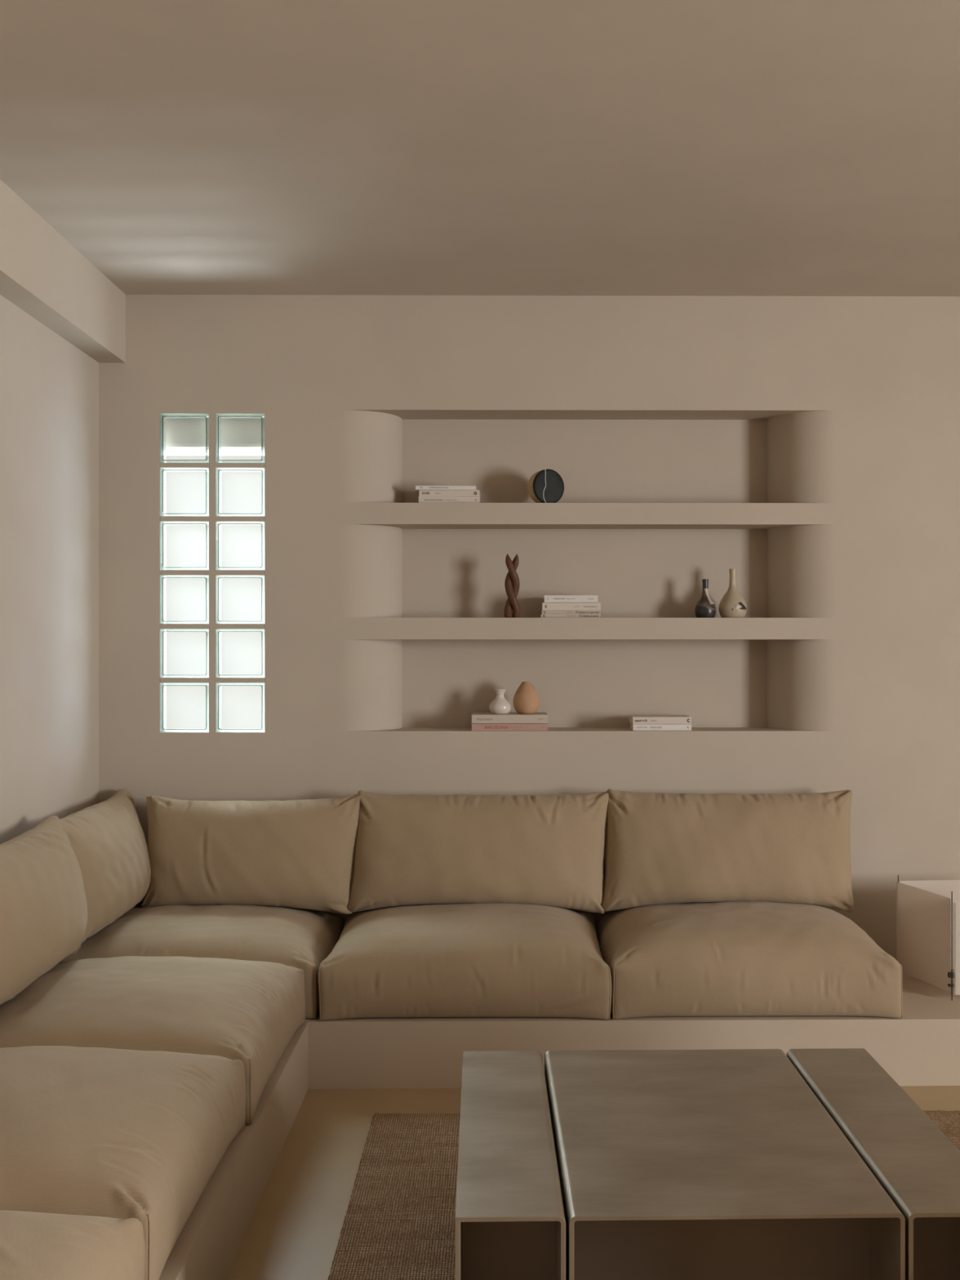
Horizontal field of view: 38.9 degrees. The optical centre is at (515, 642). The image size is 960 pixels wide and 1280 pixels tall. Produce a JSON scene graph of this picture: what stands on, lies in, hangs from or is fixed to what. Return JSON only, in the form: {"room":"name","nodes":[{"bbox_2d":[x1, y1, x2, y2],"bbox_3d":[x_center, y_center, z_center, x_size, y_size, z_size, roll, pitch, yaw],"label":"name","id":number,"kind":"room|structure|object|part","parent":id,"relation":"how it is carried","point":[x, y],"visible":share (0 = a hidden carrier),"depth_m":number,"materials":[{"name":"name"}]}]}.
{"room":"living room","nodes":[
{"label":"living room","id":0,"kind":"room"},
{"bbox_2d":[0,294,98,844],"bbox_3d":[-1.596,0.056,-0.437,0.200,2.689,11.154,0,0,-1],"label":"wall","id":1,"kind":"structure","parent":0,"point":[49,387],"depth_m":4.45,"materials":[{"name":"paint"}]},
{"bbox_2d":[0,179,125,362],"bbox_3d":[-1.446,-1.163,-0.486,0.099,0.253,11.054,0,0,-1],"label":"beam","id":2,"kind":"structure","parent":1,"relation":"attached to","point":[42,273],"depth_m":4.30,"materials":[{"name":"paint"}]},
{"bbox_2d":[0,0,959,296],"bbox_3d":[2.004,-1.364,-0.406,7.400,0.150,11.554,0,0,-1],"label":"ceiling","id":3,"kind":"structure","parent":0,"point":[704,148],"depth_m":3.52,"materials":[{"name":"paint"}]},
{"bbox_2d":[98,294,959,959],"bbox_3d":[1.955,0.056,5.221,7.000,2.689,0.300,0,0,-1],"label":"wall","id":4,"kind":"structure","parent":0,"point":[852,403],"depth_m":5.07,"materials":[{"name":"paint"}]},
{"bbox_2d":[160,413,264,732],"bbox_3d":[-1.124,-0.258,5.075,0.388,1.182,0.064,0,0,-1],"label":"window","id":5,"kind":"structure","parent":4,"relation":"in","point":[214,465],"depth_m":5.04,"materials":[{"name":"glass"}]},
{"bbox_3d":[-1.227,-0.358,5.096,0.159,0.160,0.005,0,0,0],"label":"pane","id":6,"kind":"part","parent":5,"relation":"part of","materials":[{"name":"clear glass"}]},
{"bbox_2d":[165,417,264,455],"bbox_3d":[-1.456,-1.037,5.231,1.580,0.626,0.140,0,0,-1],"label":"glass block","id":7,"kind":"object","parent":4,"relation":"attached to","point":[184,436],"depth_m":5.16,"materials":[{"name":"white glass"}]},
{"bbox_2d":[471,723,547,730],"bbox_3d":[-0.021,0.316,5.153,0.283,0.026,0.190,0,0,-1],"label":"book","id":8,"kind":"object","parent":4,"relation":"on","point":[475,726],"visible":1,"depth_m":5.06,"materials":[{"name":"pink paper"}]},
{"bbox_2d":[471,712,547,723],"bbox_3d":[-0.022,0.286,5.150,0.283,0.032,0.188,0,0,-1],"label":"book","id":9,"kind":"object","parent":8,"relation":"on","point":[477,717],"visible":1,"depth_m":5.06,"materials":[{"name":"grey paper"}]},
{"bbox_2d":[488,688,511,714],"bbox_3d":[-0.057,0.223,5.124,0.083,0.093,0.083,0,0,-1],"label":"bud vase","id":10,"kind":"object","parent":9,"relation":"on","point":[500,705],"visible":1,"depth_m":5.10,"materials":[{"name":"white ceramic"}]},
{"bbox_2d":[512,681,539,714],"bbox_3d":[0.042,0.209,5.137,0.101,0.120,0.101,0,0,-1],"label":"vase","id":11,"kind":"object","parent":9,"relation":"on","point":[526,700],"visible":1,"depth_m":5.10,"materials":[{"name":"ceramic"}]},
{"bbox_2d":[340,502,835,528],"bbox_3d":[0.270,-0.479,5.164,1.839,0.080,0.215,0,0,-1],"label":"shelf","id":12,"kind":"object","parent":4,"relation":"attached to","point":[401,515],"visible":1,"depth_m":5.06,"materials":[{"name":"beige paint"}]},
{"bbox_2d":[418,496,479,502],"bbox_3d":[-0.249,-0.532,5.162,0.229,0.026,0.150,0,0,-2],"label":"book","id":13,"kind":"object","parent":12,"relation":"on","point":[421,499],"visible":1,"depth_m":5.09,"materials":[{"name":"paper"}]},
{"bbox_2d":[418,489,480,500],"bbox_3d":[-0.247,-0.558,5.165,0.226,0.024,0.150,0,0,1],"label":"book","id":14,"kind":"object","parent":13,"relation":"on","point":[421,492],"visible":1,"depth_m":5.09,"materials":[{"name":"paper"}]},
{"bbox_2d":[415,485,475,493],"bbox_3d":[-0.263,-0.578,5.155,0.226,0.015,0.145,0,0,-2],"label":"book","id":15,"kind":"object","parent":14,"relation":"on","point":[417,487],"visible":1,"depth_m":5.08,"materials":[{"name":"paper"}]},
{"bbox_2d":[527,468,564,502],"bbox_3d":[0.111,-0.585,5.145,0.133,0.133,0.080,0,0,-27],"label":"round ornament","id":16,"kind":"object","parent":12,"relation":"on","point":[545,486],"visible":0.92,"depth_m":5.11,"materials":[{"name":"black ceramic"}]},
{"bbox_2d":[340,617,835,639],"bbox_3d":[0.270,-0.051,5.164,1.839,0.081,0.215,0,0,-1],"label":"shelf","id":17,"kind":"object","parent":4,"relation":"attached to","point":[350,628],"visible":1,"depth_m":5.06,"materials":[{"name":"beige paint"}]},
{"bbox_2d":[504,553,519,617],"bbox_3d":[-0.012,-0.210,5.116,0.061,0.247,0.048,0,0,-1],"label":"sculpture","id":18,"kind":"object","parent":17,"relation":"on","point":[512,584],"visible":0.98,"depth_m":5.10,"materials":[{"name":"brown wood"}]},
{"bbox_2d":[539,613,600,617],"bbox_3d":[0.207,-0.099,5.165,0.222,0.014,0.150,0,0,-1],"label":"book","id":19,"kind":"object","parent":17,"relation":"on","point":[542,615],"visible":1,"depth_m":5.09,"materials":[{"name":"paper"}]},
{"bbox_2d":[541,610,600,613],"bbox_3d":[0.210,-0.113,5.167,0.221,0.012,0.150,0,0,0],"label":"book","id":20,"kind":"object","parent":19,"relation":"on","point":[543,611],"visible":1,"depth_m":5.09,"materials":[{"name":"paper"}]},
{"bbox_2d":[541,602,600,610],"bbox_3d":[0.210,-0.134,5.166,0.219,0.029,0.150,0,0,-1],"label":"book","id":21,"kind":"object","parent":20,"relation":"on","point":[544,606],"visible":1,"depth_m":5.09,"materials":[{"name":"grey paper"}]},
{"bbox_2d":[543,595,597,602],"bbox_3d":[0.210,-0.163,5.164,0.201,0.026,0.140,0,0,1],"label":"book","id":22,"kind":"object","parent":21,"relation":"on","point":[548,598],"visible":1,"depth_m":5.09,"materials":[{"name":"grey paper"}]},
{"bbox_2d":[694,578,715,617],"bbox_3d":[0.721,-0.166,5.155,0.079,0.147,0.079,0,0,-1],"label":"ceramic bottle","id":23,"kind":"object","parent":17,"relation":"on","point":[705,607],"visible":0.98,"depth_m":5.13,"materials":[{"name":"grey ceramic"}]},
{"bbox_2d":[718,568,746,617],"bbox_3d":[0.825,-0.185,5.156,0.106,0.187,0.106,0,0,-1],"label":"ceramic bottle","id":24,"kind":"object","parent":17,"relation":"on","point":[732,604],"visible":0.98,"depth_m":5.12,"materials":[{"name":"beige ceramic"}]},
{"bbox_2d":[629,722,691,730],"bbox_3d":[0.549,0.318,5.154,0.218,0.024,0.150,0,0,0],"label":"book","id":25,"kind":"object","parent":4,"relation":"on","point":[633,726],"visible":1,"depth_m":5.08,"materials":[{"name":"white paper"}]},
{"bbox_2d":[629,715,691,724],"bbox_3d":[0.547,0.292,5.152,0.218,0.026,0.150,0,0,-1],"label":"book","id":26,"kind":"object","parent":25,"relation":"on","point":[633,719],"visible":1,"depth_m":5.08,"materials":[{"name":"paper"}]},
{"bbox_2d":[224,1085,959,1279],"bbox_3d":[2.004,1.460,-0.406,7.400,0.120,11.554,0,0,-1],"label":"floor","id":27,"kind":"structure","parent":0,"point":[293,1231],"depth_m":3.58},
{"bbox_2d":[159,968,959,1279],"bbox_3d":[2.000,1.295,0.044,7.000,0.210,10.054,0,0,-1],"label":"bench","id":28,"kind":"object","parent":27,"relation":"on","point":[922,1047],"visible":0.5,"depth_m":4.27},
{"bbox_2d":[0,1209,145,1279],"bbox_3d":[-1.078,1.061,1.957,0.869,0.257,0.924,0,0,-1],"label":"seat cushion","id":29,"kind":"object","parent":28,"relation":"on","point":[34,1246],"visible":1,"depth_m":2.24,"materials":[{"name":"fabric"}]},
{"bbox_2d":[0,1045,245,1279],"bbox_3d":[-1.084,1.056,2.874,0.873,0.267,0.919,0,0,-1],"label":"seat cushion","id":30,"kind":"object","parent":28,"relation":"on","point":[124,1134],"visible":0.9,"depth_m":2.71,"materials":[{"name":"fabric"}]},
{"bbox_2d":[0,955,305,1124],"bbox_3d":[-1.085,1.056,3.792,0.888,0.268,0.930,0,0,-1],"label":"seat cushion","id":31,"kind":"object","parent":28,"relation":"on","point":[248,1011],"visible":0.68,"depth_m":3.56,"materials":[{"name":"fabric"}]},
{"bbox_2d":[0,815,87,1004],"bbox_3d":[-1.385,0.748,3.753,0.288,0.432,0.921,0,0,0],"label":"cushion","id":32,"kind":"object","parent":31,"relation":"on","point":[43,906],"visible":1,"depth_m":3.67,"materials":[{"name":"fabric"}]},
{"bbox_2d":[60,904,343,1018],"bbox_3d":[-1.080,1.055,4.654,0.918,0.269,0.769,0,0,-1],"label":"seat cushion","id":33,"kind":"object","parent":28,"relation":"on","point":[302,939],"visible":0.48,"depth_m":4.42,"materials":[{"name":"fabric"}]},
{"bbox_2d":[39,789,151,943],"bbox_3d":[-1.408,0.751,4.590,0.264,0.425,0.850,0,0,1],"label":"cushion","id":34,"kind":"object","parent":33,"relation":"on","point":[108,842],"visible":0.68,"depth_m":4.43,"materials":[{"name":"fabric"}]},
{"bbox_2d":[141,794,362,914],"bbox_3d":[-0.931,0.754,4.865,0.795,0.422,0.247,0,0,-1],"label":"cushion","id":35,"kind":"object","parent":33,"relation":"on","point":[295,853],"visible":0.97,"depth_m":4.79,"materials":[{"name":"fabric"}]},
{"bbox_2d":[317,902,611,1020],"bbox_3d":[-0.162,1.053,4.649,0.933,0.273,0.774,0,0,-1],"label":"seat cushion","id":36,"kind":"object","parent":28,"relation":"on","point":[478,959],"visible":0.98,"depth_m":4.29,"materials":[{"name":"fabric"}]},
{"bbox_2d":[347,790,609,913],"bbox_3d":[-0.129,0.750,4.876,0.936,0.429,0.264,0,0,4],"label":"cushion","id":37,"kind":"object","parent":36,"relation":"on","point":[548,850],"visible":0.99,"depth_m":4.79,"materials":[{"name":"fabric"}]},
{"bbox_2d":[597,901,902,1018],"bbox_3d":[0.764,1.050,4.664,0.934,0.278,0.768,0,0,-1],"label":"seat cushion","id":38,"kind":"object","parent":28,"relation":"on","point":[729,958],"visible":0.94,"depth_m":4.31,"materials":[{"name":"fabric"}]},
{"bbox_2d":[602,788,853,912],"bbox_3d":[0.764,0.745,4.878,0.909,0.432,0.263,0,0,2],"label":"cushion","id":39,"kind":"object","parent":38,"relation":"on","point":[661,847],"visible":1,"depth_m":4.80,"materials":[{"name":"fabric"}]},
{"bbox_2d":[896,875,959,1000],"bbox_3d":[1.589,1.008,4.688,0.464,0.362,0.356,0,0,-1],"label":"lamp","id":40,"kind":"object","parent":28,"relation":"on","point":[928,911],"visible":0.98,"depth_m":4.67,"materials":[{"name":"beige metal"}]},
{"bbox_3d":[1.589,1.006,4.850,0.446,0.318,0.004,0,0,-4],"label":"shade panel","id":41,"kind":"part","parent":40,"relation":"part of","materials":[{"name":"paper"}]},
{"bbox_3d":[1.451,1.008,4.518,0.003,0.362,0.003,0,0,0],"label":"rod","id":42,"kind":"part","parent":40,"relation":"part of","materials":[{"name":"brown metal"}]},
{"bbox_3d":[1.636,1.010,4.517,0.358,0.318,0.004,0,0,-2],"label":"shade panel","id":43,"kind":"part","parent":40,"relation":"part of","materials":[{"name":"paper"}]},
{"bbox_2d":[328,1110,959,1279],"bbox_3d":[1.034,1.395,2.804,2.889,0.010,2.495,0,0,-1],"label":"woven rug","id":44,"kind":"object","parent":27,"relation":"on","point":[399,1222],"visible":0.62,"depth_m":3.38,"materials":[{"name":"fabric"}]},
{"bbox_2d":[455,1048,959,1279],"bbox_3d":[0.377,1.195,2.854,0.986,0.392,0.962,0,0,-1],"label":"coffee table","id":45,"kind":"object","parent":44,"relation":"on","point":[716,1164],"visible":1,"depth_m":2.58,"materials":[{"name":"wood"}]},
{"bbox_3d":[-0.013,1.199,2.554,0.175,0.382,0.008,0,0,-1],"label":"recessed panel","id":46,"kind":"part","parent":45,"relation":"part of","materials":[{"name":"wood"}]},
{"bbox_3d":[0.384,1.199,2.563,0.571,0.382,0.008,0,0,-1],"label":"recessed panel","id":47,"kind":"part","parent":45,"relation":"part of","materials":[{"name":"wood"}]},
{"bbox_3d":[0.781,1.199,2.573,0.175,0.382,0.008,0,0,-1],"label":"recessed panel","id":48,"kind":"part","parent":45,"relation":"part of","materials":[{"name":"wood"}]}
]}

